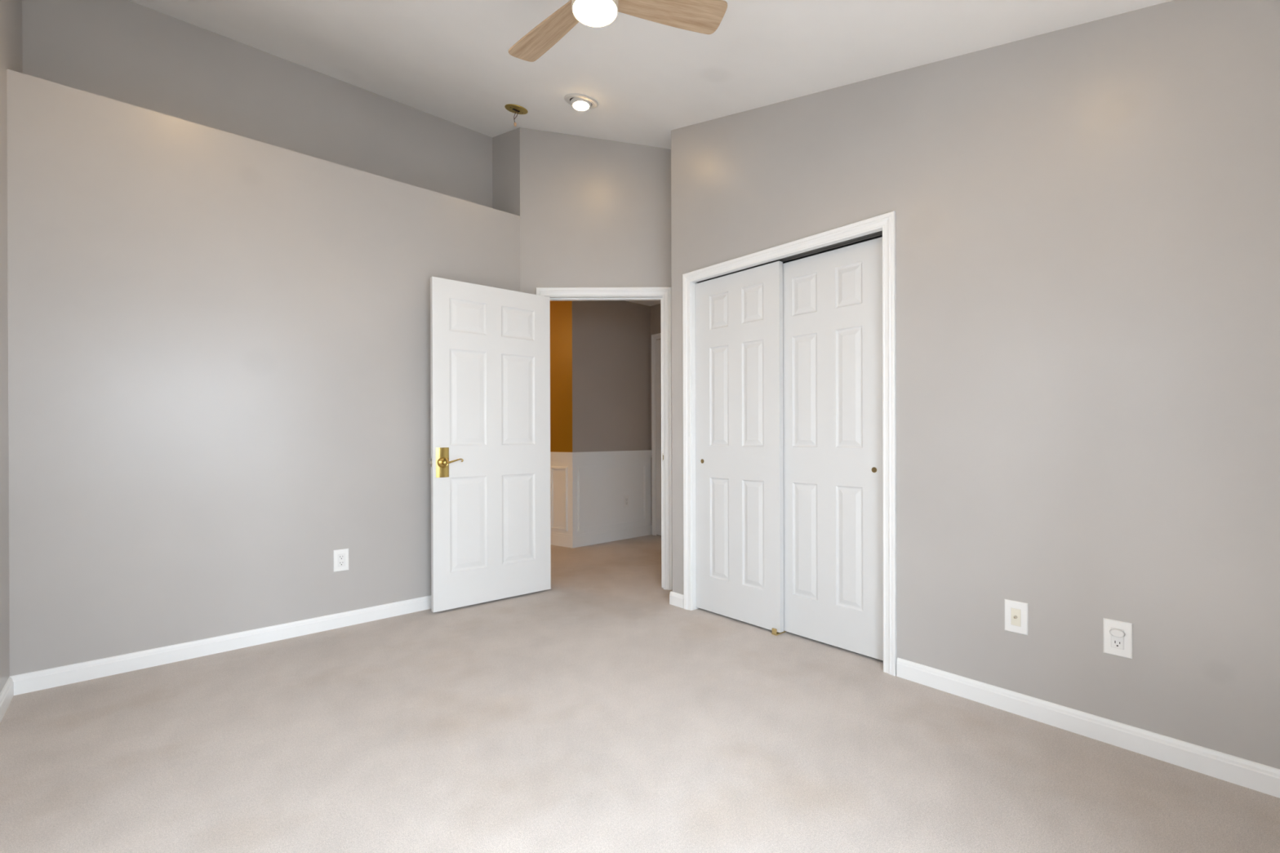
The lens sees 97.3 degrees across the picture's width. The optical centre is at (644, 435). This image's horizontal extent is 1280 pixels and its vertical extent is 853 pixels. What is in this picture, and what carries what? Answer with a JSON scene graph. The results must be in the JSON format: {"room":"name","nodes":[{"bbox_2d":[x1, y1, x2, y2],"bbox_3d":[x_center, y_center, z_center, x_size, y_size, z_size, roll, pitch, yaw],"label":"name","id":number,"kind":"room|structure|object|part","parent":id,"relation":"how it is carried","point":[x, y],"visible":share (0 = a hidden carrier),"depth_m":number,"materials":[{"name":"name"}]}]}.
{"room":"empty bedroom","nodes":[
{"label":"empty bedroom","id":0,"kind":"room"},
{"bbox_2d":[0,0,22,693],"bbox_3d":[-1.611,-0.604,1.076,0.120,3.414,4.490,0,0,-42],"label":"wall","id":1,"kind":"structure","parent":0,"point":[11,11],"depth_m":2.33,"materials":[{"name":"beige paint"}]},
{"bbox_2d":[0,677,13,722],"bbox_3d":[-1.413,1.062,0.962,0.013,0.082,3.819,0,0,-42],"label":"baseboard","id":2,"kind":"structure","parent":1,"relation":"attached to","point":[6,694],"depth_m":2.27,"materials":[{"name":"white wood"}]},
{"bbox_2d":[22,0,492,208],"bbox_3d":[-2.117,-1.937,3.558,2.438,0.753,0.115,0,0,-42],"label":"wall","id":3,"kind":"structure","parent":0,"point":[127,51],"depth_m":3.28,"materials":[{"name":"beige paint"}]},
{"bbox_2d":[6,68,519,675],"bbox_3d":[-1.971,-0.230,3.403,2.438,2.661,0.538,0,0,-42],"label":"wall","id":4,"kind":"structure","parent":0,"point":[219,341],"depth_m":2.82,"materials":[{"name":"beige paint"}]},
{"bbox_2d":[9,595,431,695],"bbox_3d":[-1.784,1.059,3.199,2.438,0.082,0.013,0,0,-42],"label":"baseboard","id":5,"kind":"structure","parent":4,"relation":"attached to","point":[27,682],"depth_m":2.81,"materials":[{"name":"white wood"}]},
{"bbox_2d":[333,548,348,572],"bbox_3d":[-1.744,0.716,3.238,0.079,0.124,0.008,0,0,-42],"label":"outlet","id":6,"kind":"object","parent":4,"relation":"attached to","point":[340,557],"visible":1,"depth_m":3.23,"materials":[{"name":"white plastic"}]},
{"bbox_2d":[337,554,344,566],"bbox_3d":[-1.742,0.716,3.236,0.033,0.067,0.003,0,0,-42],"label":"receptacle","id":7,"kind":"object","parent":6,"relation":"attached to","point":[340,557],"depth_m":3.23,"materials":[{"name":"white plastic"}]},
{"bbox_2d":[550,301,572,452],"bbox_3d":[-1.201,-0.166,5.916,1.300,2.520,0.110,0,0,35],"label":"wall","id":8,"kind":"structure","parent":0,"point":[561,312],"depth_m":5.58,"materials":[{"name":"yellow paint"}]},
{"bbox_2d":[550,452,573,547],"bbox_3d":[-1.229,0.628,5.855,1.322,0.932,0.028,0,0,35],"label":"wainscot","id":9,"kind":"structure","parent":8,"relation":"attached to","point":[561,463],"depth_m":5.57,"materials":[{"name":"white wood"}]},
{"bbox_2d":[492,127,672,566],"bbox_3d":[-0.357,-0.613,4.110,1.858,3.414,0.410,0,0,12],"label":"wall","id":10,"kind":"structure","parent":0,"point":[593,212],"depth_m":4.01,"materials":[{"name":"beige paint"}]},
{"bbox_2d":[429,276,551,612],"bbox_3d":[-0.997,0.053,3.721,0.835,2.060,0.156,0,0,-40],"label":"door","id":11,"kind":"structure","parent":10,"relation":"in","point":[490,346],"depth_m":3.68,"materials":[{"name":"white paint"}]},
{"bbox_3d":[-1.177,0.157,3.486,0.115,0.032,0.015,0,0,-40],"label":"lever","id":12,"kind":"part","parent":11,"relation":"part of","materials":[{"name":"gold metal"}]},
{"bbox_2d":[536,287,672,590],"bbox_3d":[-0.286,0.020,4.060,0.961,2.148,0.133,0,0,0],"label":"door frame","id":13,"kind":"structure","parent":10,"relation":"attached to","point":[666,292],"depth_m":4.00,"materials":[{"name":"white wood"}]},
{"bbox_2d":[572,300,650,452],"bbox_3d":[-0.354,-0.169,5.896,1.060,2.520,0.110,0,0,-43],"label":"wall","id":14,"kind":"structure","parent":0,"point":[611,339],"depth_m":5.81,"materials":[{"name":"beige paint"}]},
{"bbox_2d":[572,449,652,547],"bbox_3d":[-0.313,0.625,5.839,1.080,0.932,0.028,0,0,-43],"label":"wainscot","id":15,"kind":"structure","parent":14,"relation":"attached to","point":[601,480],"depth_m":5.82,"materials":[{"name":"white wood"}]},
{"bbox_2d":[623,495,628,506],"bbox_3d":[-0.191,0.696,5.961,0.070,0.115,0.008,0,0,-43],"label":"outlet","id":16,"kind":"object","parent":15,"relation":"attached to","point":[625,498],"visible":1,"depth_m":5.96,"materials":[{"name":"white plastic"}]},
{"bbox_2d":[0,534,1279,852],"bbox_3d":[-0.457,1.146,3.410,5.050,0.100,6.500,0,0,-42],"label":"floor","id":17,"kind":"structure","parent":0,"point":[592,712],"depth_m":1.94,"materials":[{"name":"beige carpet"}]},
{"bbox_2d":[771,627,786,635],"bbox_3d":[0.752,1.076,3.125,0.112,0.034,0.034,0,0,-42],"label":"floor guide","id":18,"kind":"object","parent":17,"relation":"on","point":[775,632],"visible":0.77,"depth_m":3.09,"materials":[{"name":"brown plastic"}]},
{"bbox_2d":[625,300,660,306],"bbox_3d":[-0.910,-1.456,4.851,3.510,0.060,3.450,0,0,-42],"label":"ceiling","id":19,"kind":"structure","parent":0,"point":[650,303],"depth_m":6.04,"materials":[{"name":"white paint"}]},
{"bbox_2d":[128,0,1172,149],"bbox_3d":[-0.214,-1.851,2.304,3.960,1.101,4.560,0,0,-42],"label":"ceiling","id":20,"kind":"structure","parent":0,"point":[451,60],"depth_m":2.81,"materials":[{"name":"white paint"}]},
{"bbox_2d":[504,103,528,126],"bbox_3d":[-0.835,-2.083,3.672,0.148,0.130,0.144,0,0,-34],"label":"bracket","id":21,"kind":"object","parent":20,"relation":"attached to","point":[515,108],"visible":1,"depth_m":3.66,"materials":[{"name":"yellow metal"}]},
{"bbox_3d":[-0.835,-2.128,3.672,0.148,0.006,0.148,0,13,-42],"label":"plate","id":22,"kind":"part","parent":21,"relation":"part of","materials":[{"name":"yellow metal"}]},
{"bbox_2d":[564,93,597,111],"bbox_3d":[-0.383,-2.013,3.400,0.197,0.058,0.202,0,0,35],"label":"recessed light","id":23,"kind":"object","parent":20,"relation":"in","point":[579,102],"visible":1,"depth_m":3.37,"materials":[{"name":"white metal"}]},
{"bbox_3d":[-0.383,-1.992,3.400,0.096,0.016,0.096,0,0,-42],"label":"bulb","id":24,"kind":"part","parent":23,"relation":"part of","materials":[{"name":"white glass"}]},
{"bbox_2d":[508,0,727,62],"bbox_3d":[-0.221,-1.611,1.994,0.852,0.320,0.770,0,0,-42],"label":"ceiling fan","id":25,"kind":"object","parent":20,"relation":"hanging from","point":[702,16],"visible":1,"depth_m":2.01,"materials":[{"name":"beige wood"}]},
{"bbox_3d":[-0.362,-1.514,2.118,0.394,0.007,0.134,0,12,45],"label":"blade","id":26,"kind":"part","parent":25,"relation":"part of","materials":[{"name":"brown wood"}]},
{"bbox_3d":[0.093,-1.516,1.998,0.394,0.007,0.134,0,-12,-15],"label":"blade","id":27,"kind":"part","parent":25,"relation":"part of","materials":[{"name":"brown wood"}]},
{"bbox_2d":[650,303,661,536],"bbox_3d":[0.775,-0.172,5.515,0.120,2.520,2.200,0,0,-42],"label":"wall","id":28,"kind":"structure","parent":0,"point":[655,309],"depth_m":6.18,"materials":[{"name":"beige paint"}]},
{"bbox_2d":[651,333,661,535],"bbox_3d":[0.385,-0.010,5.850,0.018,2.198,0.904,0,0,-42],"label":"door frame","id":29,"kind":"structure","parent":28,"relation":"attached to","point":[654,337],"depth_m":6.16,"materials":[{"name":"white wood"}]},
{"bbox_2d":[655,339,661,535],"bbox_3d":[0.386,0.018,5.853,0.011,2.118,0.772,0,0,-42],"label":"door","id":30,"kind":"structure","parent":28,"relation":"in","point":[658,343],"depth_m":6.11,"materials":[{"name":"white paint"}]},
{"bbox_2d":[671,0,1279,768],"bbox_3d":[1.442,-0.447,2.787,0.734,3.075,2.979,0,0,-42],"label":"wall","id":31,"kind":"structure","parent":0,"point":[1087,215],"depth_m":2.07,"materials":[{"name":"beige paint"}]},
{"bbox_2d":[669,591,683,608],"bbox_3d":[0.371,1.052,3.760,0.447,0.082,0.124,0,0,-42],"label":"baseboard","id":32,"kind":"structure","parent":31,"relation":"attached to","point":[676,599],"depth_m":3.61,"materials":[{"name":"white wood"}]},
{"bbox_2d":[695,261,783,632],"bbox_3d":[0.543,0.061,3.323,0.037,2.035,0.624,0,0,-42],"label":"door","id":33,"kind":"structure","parent":31,"relation":"in","point":[740,435],"depth_m":3.28,"materials":[{"name":"white paint"}]},
{"bbox_2d":[682,210,896,675],"bbox_3d":[0.740,0.036,3.102,0.137,2.114,1.341,0,0,-42],"label":"door frame","id":34,"kind":"structure","parent":31,"relation":"attached to","point":[886,221],"depth_m":2.70,"materials":[{"name":"white wood"}]},
{"bbox_2d":[697,231,882,283],"bbox_3d":[0.755,-0.949,3.116,0.090,0.040,1.219,0,0,-42],"label":"closet track","id":35,"kind":"object","parent":31,"relation":"attached to","point":[877,234],"visible":0.26,"depth_m":2.93,"materials":[{"name":"grey metal"}]},
{"bbox_2d":[782,236,883,660],"bbox_3d":[0.961,0.063,2.923,0.037,2.030,0.650,0,0,-42],"label":"door","id":36,"kind":"structure","parent":31,"relation":"in","point":[833,300],"depth_m":2.88,"materials":[{"name":"white paint"}]},
{"bbox_3d":[1.113,0.165,2.726,0.002,0.027,0.027,0,0,-42],"label":"finger pull","id":37,"kind":"part","parent":36,"relation":"part of","materials":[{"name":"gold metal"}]},
{"bbox_2d":[1004,599,1028,635],"bbox_3d":[1.457,0.713,2.210,0.020,0.124,0.079,0,0,-42],"label":"jack","id":38,"kind":"object","parent":31,"relation":"attached to","point":[1015,612],"visible":1,"depth_m":2.21,"materials":[{"name":"white plastic"}]},
{"bbox_2d":[896,657,1279,798],"bbox_3d":[1.615,1.051,2.040,0.013,0.082,1.397,0,0,-42],"label":"baseboard","id":39,"kind":"structure","parent":31,"relation":"attached to","point":[1259,777],"depth_m":2.00,"materials":[{"name":"white wood"}]},
{"bbox_2d":[1103,617,1132,658],"bbox_3d":[1.663,0.714,1.979,0.020,0.124,0.079,0,0,-42],"label":"outlet","id":40,"kind":"object","parent":31,"relation":"attached to","point":[1119,646],"depth_m":1.98,"materials":[{"name":"white plastic"}]},
{"bbox_3d":[1.659,0.693,1.977,0.012,0.028,0.043,0,0,-42],"label":"outlet cover","id":41,"kind":"part","parent":40,"relation":"part of","materials":[{"name":"white plastic"}]},
{"bbox_2d":[1111,627,1123,648],"bbox_3d":[1.665,0.714,1.982,0.003,0.067,0.033,0,0,-42],"label":"receptacle","id":42,"kind":"object","parent":40,"relation":"attached to","point":[1117,642],"depth_m":1.98,"materials":[{"name":"white plastic"}]}
]}

